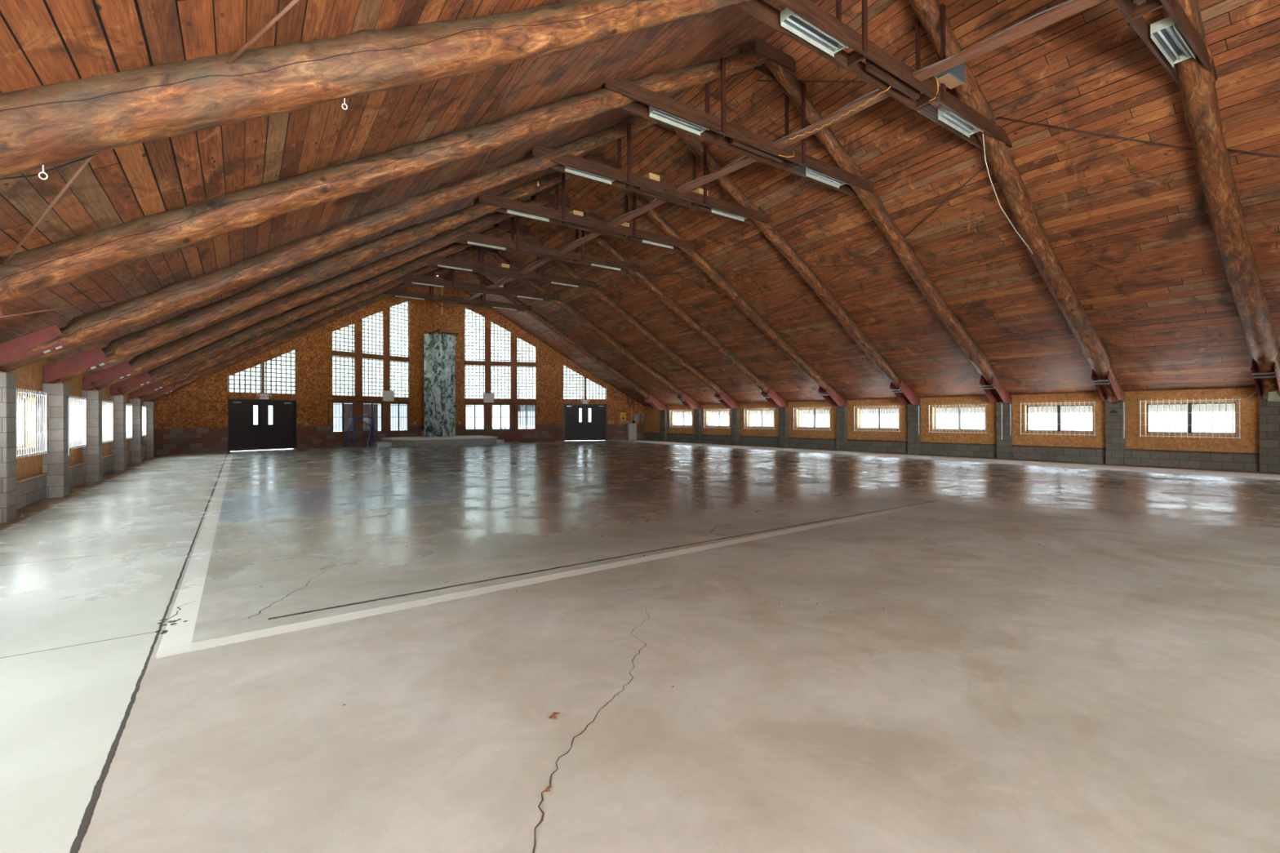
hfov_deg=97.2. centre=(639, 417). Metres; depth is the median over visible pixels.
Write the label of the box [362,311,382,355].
window
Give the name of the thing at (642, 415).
electrical box
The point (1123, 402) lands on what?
conduit
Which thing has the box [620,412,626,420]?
electrical box
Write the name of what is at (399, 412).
window
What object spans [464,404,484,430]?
window
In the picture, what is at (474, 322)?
window
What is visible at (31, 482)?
wall
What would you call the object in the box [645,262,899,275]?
tension rod
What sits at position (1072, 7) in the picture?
beam
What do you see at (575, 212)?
box
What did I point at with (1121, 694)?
floor
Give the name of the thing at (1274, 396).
leaning board
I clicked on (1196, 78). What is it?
truss
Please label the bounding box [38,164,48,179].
ring hook
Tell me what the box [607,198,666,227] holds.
plank
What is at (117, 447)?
pillar
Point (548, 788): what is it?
dead leaf
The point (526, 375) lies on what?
window
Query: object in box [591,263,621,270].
fluorescent light
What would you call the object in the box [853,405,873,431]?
window grille
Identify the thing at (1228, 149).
tension rod
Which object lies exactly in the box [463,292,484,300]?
plank
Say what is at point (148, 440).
pillar
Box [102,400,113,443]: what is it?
window grille
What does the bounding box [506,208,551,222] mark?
fluorescent light
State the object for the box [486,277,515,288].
plank
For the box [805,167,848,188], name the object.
fluorescent light
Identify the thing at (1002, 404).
conduit
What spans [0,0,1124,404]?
truss
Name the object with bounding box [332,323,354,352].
window
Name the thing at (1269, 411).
pillar
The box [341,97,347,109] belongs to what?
ring hook
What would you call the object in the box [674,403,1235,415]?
trim
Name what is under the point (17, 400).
wall
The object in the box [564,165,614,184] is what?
fluorescent light
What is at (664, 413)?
pillar
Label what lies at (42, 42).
ceiling
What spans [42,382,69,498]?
pillar
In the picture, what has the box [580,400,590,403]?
exit sign
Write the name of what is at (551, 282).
fluorescent light
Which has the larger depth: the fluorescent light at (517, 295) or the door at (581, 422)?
the door at (581, 422)
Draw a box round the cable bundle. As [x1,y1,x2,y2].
[626,395,634,420]
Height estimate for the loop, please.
0.481 m
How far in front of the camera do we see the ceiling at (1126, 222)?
13.82 m
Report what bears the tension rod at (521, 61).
attached to the truss at (37, 270)
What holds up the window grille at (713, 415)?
in the wall at (1242, 454)
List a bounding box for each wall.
[0,359,151,511]
[17,400,21,444]
[153,276,435,454]
[435,275,644,441]
[644,387,1262,471]
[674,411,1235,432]
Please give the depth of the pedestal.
34.47 m
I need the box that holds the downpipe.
[67,398,69,455]
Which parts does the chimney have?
belay arm, belay arm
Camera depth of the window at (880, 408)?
22.55 m
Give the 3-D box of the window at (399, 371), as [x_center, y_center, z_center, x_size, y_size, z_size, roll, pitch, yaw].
[-12.817,-2.048,30.010,0.080,1.906,1.110,0,0,36]
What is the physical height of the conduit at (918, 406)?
1.030 m
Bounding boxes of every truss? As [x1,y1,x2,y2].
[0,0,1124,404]
[0,37,1011,402]
[0,115,919,404]
[43,154,847,406]
[83,191,788,407]
[111,220,739,408]
[129,245,701,408]
[143,259,667,410]
[1111,0,1279,399]
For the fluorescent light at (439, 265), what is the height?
0.196 m
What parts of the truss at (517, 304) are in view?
steel plate, steel plate, steel plate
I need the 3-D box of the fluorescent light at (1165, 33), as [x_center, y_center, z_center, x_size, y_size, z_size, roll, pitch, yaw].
[8.154,-5.740,8.623,1.256,0.196,0.260,0,0,-35]
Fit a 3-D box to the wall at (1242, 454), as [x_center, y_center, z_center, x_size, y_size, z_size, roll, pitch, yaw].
[10.053,0.244,21.544,0.220,2.200,33.760,0,0,-35]
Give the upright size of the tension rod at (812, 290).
0.533 m
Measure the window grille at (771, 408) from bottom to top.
1.040 m
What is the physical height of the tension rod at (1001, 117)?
1.210 m
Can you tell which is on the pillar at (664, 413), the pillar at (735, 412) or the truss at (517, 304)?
the truss at (517, 304)
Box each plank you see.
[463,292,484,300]
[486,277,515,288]
[519,257,552,273]
[557,232,600,253]
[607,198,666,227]
[675,155,757,193]
[772,85,895,149]
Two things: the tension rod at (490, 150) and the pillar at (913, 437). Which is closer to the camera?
the tension rod at (490, 150)
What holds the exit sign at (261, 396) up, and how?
attached to the wall at (193, 418)
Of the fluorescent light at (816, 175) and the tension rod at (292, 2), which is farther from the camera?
the fluorescent light at (816, 175)
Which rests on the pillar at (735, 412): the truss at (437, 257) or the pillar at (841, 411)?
the truss at (437, 257)
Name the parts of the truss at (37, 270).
ridge plate, ridge plate, steel plate, steel plate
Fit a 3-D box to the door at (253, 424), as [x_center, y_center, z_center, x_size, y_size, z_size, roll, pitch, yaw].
[-16.572,0.314,24.820,0.230,2.210,2.655,0,0,36]
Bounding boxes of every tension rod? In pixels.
[0,299,115,318]
[1,155,93,266]
[226,0,299,64]
[477,150,491,172]
[491,60,523,123]
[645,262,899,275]
[757,80,937,84]
[763,289,813,319]
[823,244,887,284]
[903,163,988,237]
[999,116,1192,150]
[1226,148,1279,157]
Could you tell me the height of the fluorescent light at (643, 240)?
0.196 m
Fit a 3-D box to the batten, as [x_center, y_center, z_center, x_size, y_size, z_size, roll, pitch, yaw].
[-11.129,-6.721,31.751,0.090,1.750,0.030,0,0,-35]
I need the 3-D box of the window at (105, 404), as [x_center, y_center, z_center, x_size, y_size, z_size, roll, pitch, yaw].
[-13.165,0.090,13.629,0.150,0.860,1.800,0,0,-35]
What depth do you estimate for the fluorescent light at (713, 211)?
15.62 m
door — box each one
[227,399,296,451]
[563,404,606,440]
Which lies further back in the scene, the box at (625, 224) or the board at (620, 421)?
the board at (620, 421)
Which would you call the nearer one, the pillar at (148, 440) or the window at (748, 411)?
the pillar at (148, 440)
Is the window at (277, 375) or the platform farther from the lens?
the platform
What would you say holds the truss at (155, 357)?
on the pillar at (783, 411)
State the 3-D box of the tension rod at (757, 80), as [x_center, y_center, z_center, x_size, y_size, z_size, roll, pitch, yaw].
[4.376,-7.174,12.053,3.728,0.995,0.028,0,0,24]
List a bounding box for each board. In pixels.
[619,420,629,423]
[1267,389,1279,401]
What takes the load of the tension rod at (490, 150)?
attached to the truss at (18, 353)
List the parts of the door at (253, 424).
vision pane, vision pane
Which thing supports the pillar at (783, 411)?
on the floor
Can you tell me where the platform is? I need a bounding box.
[371,435,504,447]
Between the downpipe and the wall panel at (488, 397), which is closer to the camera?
the downpipe
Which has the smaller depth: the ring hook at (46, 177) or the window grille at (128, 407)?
the ring hook at (46, 177)
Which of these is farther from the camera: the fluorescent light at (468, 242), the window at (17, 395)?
the fluorescent light at (468, 242)
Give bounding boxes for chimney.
[423,328,457,436]
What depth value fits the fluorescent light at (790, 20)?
8.41 m
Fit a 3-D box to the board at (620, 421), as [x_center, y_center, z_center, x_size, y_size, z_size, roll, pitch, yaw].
[-0.962,0.278,34.844,0.643,0.205,0.040,0,0,-17]
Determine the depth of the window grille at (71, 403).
11.40 m
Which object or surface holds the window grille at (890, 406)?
in the wall at (1242, 454)
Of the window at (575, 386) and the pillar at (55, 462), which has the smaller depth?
the pillar at (55, 462)
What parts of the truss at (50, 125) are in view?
steel plate, steel plate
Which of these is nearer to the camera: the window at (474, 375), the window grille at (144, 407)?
the window grille at (144, 407)
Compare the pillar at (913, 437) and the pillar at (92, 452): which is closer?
the pillar at (92, 452)
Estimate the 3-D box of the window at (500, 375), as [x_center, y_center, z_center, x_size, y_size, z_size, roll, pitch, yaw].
[-8.087,-2.062,32.796,1.108,1.906,0.080,0,0,-17]
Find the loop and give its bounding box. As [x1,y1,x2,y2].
[928,75,938,101]
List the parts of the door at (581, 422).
vision pane, vision pane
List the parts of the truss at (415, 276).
steel plate, ridge plate, steel plate, steel plate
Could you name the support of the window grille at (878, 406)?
in the wall at (1242, 454)
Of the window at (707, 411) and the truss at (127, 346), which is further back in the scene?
the window at (707, 411)
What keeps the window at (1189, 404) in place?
in the wall at (1242, 454)
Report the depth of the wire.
4.01 m
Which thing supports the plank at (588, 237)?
attached to the truss at (155, 357)
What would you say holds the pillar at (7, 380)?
on the floor
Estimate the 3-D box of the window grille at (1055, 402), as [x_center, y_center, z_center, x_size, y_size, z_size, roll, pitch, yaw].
[12.849,0.022,17.403,0.119,1.040,1.938,0,0,-35]
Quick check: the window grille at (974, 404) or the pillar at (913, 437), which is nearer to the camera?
the window grille at (974, 404)
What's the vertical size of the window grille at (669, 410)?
1.040 m
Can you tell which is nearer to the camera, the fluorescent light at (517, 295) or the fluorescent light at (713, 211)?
the fluorescent light at (713, 211)
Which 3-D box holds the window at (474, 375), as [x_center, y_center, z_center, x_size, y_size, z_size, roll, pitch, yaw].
[-9.477,-2.058,32.373,1.110,1.906,0.080,0,0,-17]
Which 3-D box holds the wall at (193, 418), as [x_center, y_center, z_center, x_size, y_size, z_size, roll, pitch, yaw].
[-15.219,-3.281,26.728,0.205,9.393,12.382,0,0,36]
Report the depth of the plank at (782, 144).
10.82 m
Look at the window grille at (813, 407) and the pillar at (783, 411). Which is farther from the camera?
the pillar at (783, 411)
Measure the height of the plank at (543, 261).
0.093 m
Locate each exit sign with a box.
[256,394,271,399]
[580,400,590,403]
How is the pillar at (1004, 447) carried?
on the floor
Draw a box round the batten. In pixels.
[441,288,443,314]
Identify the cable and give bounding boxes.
[982,133,1032,253]
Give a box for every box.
[497,263,509,267]
[568,209,583,216]
[620,222,629,226]
[633,413,639,420]
[640,413,644,420]
[643,172,659,181]
[693,187,707,195]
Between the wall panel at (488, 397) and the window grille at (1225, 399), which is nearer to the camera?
the window grille at (1225, 399)
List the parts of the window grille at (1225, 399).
cross rod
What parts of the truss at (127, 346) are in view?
steel plate, steel plate, ridge plate, steel plate, steel plate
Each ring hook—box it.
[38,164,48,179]
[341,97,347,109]
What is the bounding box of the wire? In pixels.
[0,152,100,180]
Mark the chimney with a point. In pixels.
(439, 349)
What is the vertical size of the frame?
1.513 m
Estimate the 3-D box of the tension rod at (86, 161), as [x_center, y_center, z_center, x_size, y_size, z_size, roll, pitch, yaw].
[-5.031,-1.835,4.835,2.770,0.733,0.026,0,0,29]
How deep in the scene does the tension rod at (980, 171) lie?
13.36 m
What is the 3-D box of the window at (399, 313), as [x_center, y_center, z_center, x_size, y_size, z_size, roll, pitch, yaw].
[-12.825,-4.774,30.010,0.080,3.046,1.110,0,0,36]
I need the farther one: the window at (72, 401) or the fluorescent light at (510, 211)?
the fluorescent light at (510, 211)
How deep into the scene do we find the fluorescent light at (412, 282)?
22.82 m
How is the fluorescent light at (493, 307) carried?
attached to the truss at (517, 304)
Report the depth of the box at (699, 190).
14.72 m
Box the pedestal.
[626,422,636,439]
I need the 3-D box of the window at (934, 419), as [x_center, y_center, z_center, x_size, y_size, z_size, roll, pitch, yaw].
[11.246,0.021,19.900,0.150,0.860,1.800,0,0,-35]
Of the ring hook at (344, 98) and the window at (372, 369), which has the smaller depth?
the ring hook at (344, 98)
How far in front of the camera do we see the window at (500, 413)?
32.81 m
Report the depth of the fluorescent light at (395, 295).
25.32 m
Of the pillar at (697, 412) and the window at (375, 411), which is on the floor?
the pillar at (697, 412)
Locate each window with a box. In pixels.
[17,395,35,450]
[69,400,77,443]
[104,404,106,438]
[227,349,295,394]
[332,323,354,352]
[332,355,355,395]
[332,401,355,432]
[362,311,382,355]
[362,358,382,396]
[362,402,383,432]
[389,301,408,357]
[390,360,408,397]
[390,402,409,431]
[464,307,484,360]
[464,364,484,398]
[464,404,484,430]
[490,321,510,361]
[490,365,511,398]
[491,404,511,430]
[516,337,535,362]
[516,366,536,399]
[517,404,536,430]
[563,364,606,399]
[671,410,692,426]
[706,410,729,426]
[746,409,774,427]
[796,408,829,428]
[857,407,898,429]
[932,405,985,431]
[1025,404,1093,432]
[1144,401,1237,435]
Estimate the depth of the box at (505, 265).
21.36 m
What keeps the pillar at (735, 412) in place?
on the floor
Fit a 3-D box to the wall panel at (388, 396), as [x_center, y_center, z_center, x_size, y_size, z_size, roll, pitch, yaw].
[-13.110,-1.131,29.380,0.090,0.540,0.601,0,0,36]
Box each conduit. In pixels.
[918,405,919,434]
[1001,404,1002,439]
[1123,402,1124,438]
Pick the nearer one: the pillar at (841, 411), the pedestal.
the pillar at (841, 411)
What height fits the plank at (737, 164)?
0.104 m
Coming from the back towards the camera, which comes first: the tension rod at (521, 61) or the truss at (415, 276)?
the truss at (415, 276)
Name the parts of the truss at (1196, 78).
steel plate, steel plate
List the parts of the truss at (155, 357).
steel plate, ridge plate, ridge plate, steel plate, steel plate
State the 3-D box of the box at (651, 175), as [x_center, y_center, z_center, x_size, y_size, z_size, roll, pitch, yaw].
[0.249,-5.895,13.994,0.320,0.170,0.380,0,0,-35]
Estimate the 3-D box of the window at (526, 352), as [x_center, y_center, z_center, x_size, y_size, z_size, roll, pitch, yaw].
[-6.687,-4.000,33.223,1.094,1.462,0.080,0,0,-17]
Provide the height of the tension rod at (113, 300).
0.676 m
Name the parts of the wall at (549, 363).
casing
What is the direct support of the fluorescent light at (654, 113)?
attached to the truss at (37, 270)
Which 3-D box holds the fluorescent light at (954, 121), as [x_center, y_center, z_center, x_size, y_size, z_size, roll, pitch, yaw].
[6.245,-5.775,10.974,1.256,0.196,0.260,0,0,-35]
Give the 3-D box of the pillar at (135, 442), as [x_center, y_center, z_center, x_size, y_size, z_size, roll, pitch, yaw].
[-15.700,0.417,17.568,0.260,2.000,0.400,0,0,-35]
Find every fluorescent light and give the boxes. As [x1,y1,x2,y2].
[395,295,424,299]
[412,282,444,287]
[437,264,472,271]
[466,240,506,249]
[493,306,516,310]
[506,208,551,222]
[517,295,542,300]
[551,281,578,287]
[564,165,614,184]
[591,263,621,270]
[642,239,675,248]
[648,106,709,135]
[711,207,747,221]
[780,7,848,57]
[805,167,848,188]
[937,106,982,137]
[1150,15,1195,66]
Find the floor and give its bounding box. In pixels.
[0,440,1279,852]
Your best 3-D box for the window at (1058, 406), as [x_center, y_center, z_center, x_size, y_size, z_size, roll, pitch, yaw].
[12.958,0.016,17.481,0.150,0.860,1.800,0,0,-35]
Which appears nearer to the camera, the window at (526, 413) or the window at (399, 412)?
the window at (399, 412)
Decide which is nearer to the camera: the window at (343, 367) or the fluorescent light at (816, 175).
the fluorescent light at (816, 175)
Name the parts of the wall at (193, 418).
casing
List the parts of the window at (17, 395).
frame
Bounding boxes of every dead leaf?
[542,785,552,791]
[548,711,559,719]
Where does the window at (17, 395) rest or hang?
in the wall at (31, 482)
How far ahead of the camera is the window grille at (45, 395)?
8.97 m
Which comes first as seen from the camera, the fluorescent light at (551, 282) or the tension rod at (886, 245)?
the tension rod at (886, 245)
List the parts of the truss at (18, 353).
steel plate, ridge plate, steel plate, steel plate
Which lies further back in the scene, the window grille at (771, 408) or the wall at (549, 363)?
the wall at (549, 363)
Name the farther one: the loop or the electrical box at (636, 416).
the electrical box at (636, 416)
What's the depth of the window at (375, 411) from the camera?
28.87 m
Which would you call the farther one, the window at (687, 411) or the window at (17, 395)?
the window at (687, 411)
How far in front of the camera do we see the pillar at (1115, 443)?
16.13 m
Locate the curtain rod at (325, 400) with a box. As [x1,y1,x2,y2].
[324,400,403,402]
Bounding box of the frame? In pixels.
[343,416,375,447]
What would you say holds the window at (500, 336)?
in the wall at (549, 363)
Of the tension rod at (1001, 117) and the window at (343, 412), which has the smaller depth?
the tension rod at (1001, 117)
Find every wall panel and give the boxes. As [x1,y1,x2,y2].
[382,391,394,401]
[484,393,493,402]
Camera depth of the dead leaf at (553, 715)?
2.58 m
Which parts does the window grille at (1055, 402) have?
cross rod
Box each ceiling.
[0,0,817,373]
[436,0,1279,406]
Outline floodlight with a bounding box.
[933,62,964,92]
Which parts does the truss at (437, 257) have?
steel plate, ridge plate, ridge plate, steel plate, steel plate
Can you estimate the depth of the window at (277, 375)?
25.04 m
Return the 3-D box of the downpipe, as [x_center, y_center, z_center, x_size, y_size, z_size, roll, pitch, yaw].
[-10.284,0.167,10.155,0.026,1.030,0.026,0,0,-13]
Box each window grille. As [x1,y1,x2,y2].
[16,387,47,458]
[68,395,86,448]
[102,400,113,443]
[125,403,132,439]
[142,405,146,436]
[669,409,693,427]
[703,408,730,428]
[743,407,775,429]
[793,406,830,431]
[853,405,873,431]
[878,405,879,431]
[884,404,901,431]
[928,403,987,433]
[1020,400,1096,435]
[1139,397,1240,439]
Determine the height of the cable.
1.909 m
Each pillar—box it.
[0,372,16,523]
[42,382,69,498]
[81,390,102,482]
[110,395,125,471]
[128,399,142,463]
[143,401,154,457]
[661,409,667,440]
[693,408,702,442]
[731,408,740,444]
[778,407,788,447]
[835,406,847,450]
[907,404,920,453]
[995,402,1012,458]
[1105,400,1125,465]
[1259,397,1279,473]
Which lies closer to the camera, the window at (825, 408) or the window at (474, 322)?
the window at (825, 408)
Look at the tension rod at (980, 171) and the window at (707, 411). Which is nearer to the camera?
the tension rod at (980, 171)
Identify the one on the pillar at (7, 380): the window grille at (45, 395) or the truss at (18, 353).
the truss at (18, 353)
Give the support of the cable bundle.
hanging from the ceiling at (1126, 222)
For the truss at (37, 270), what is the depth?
8.37 m

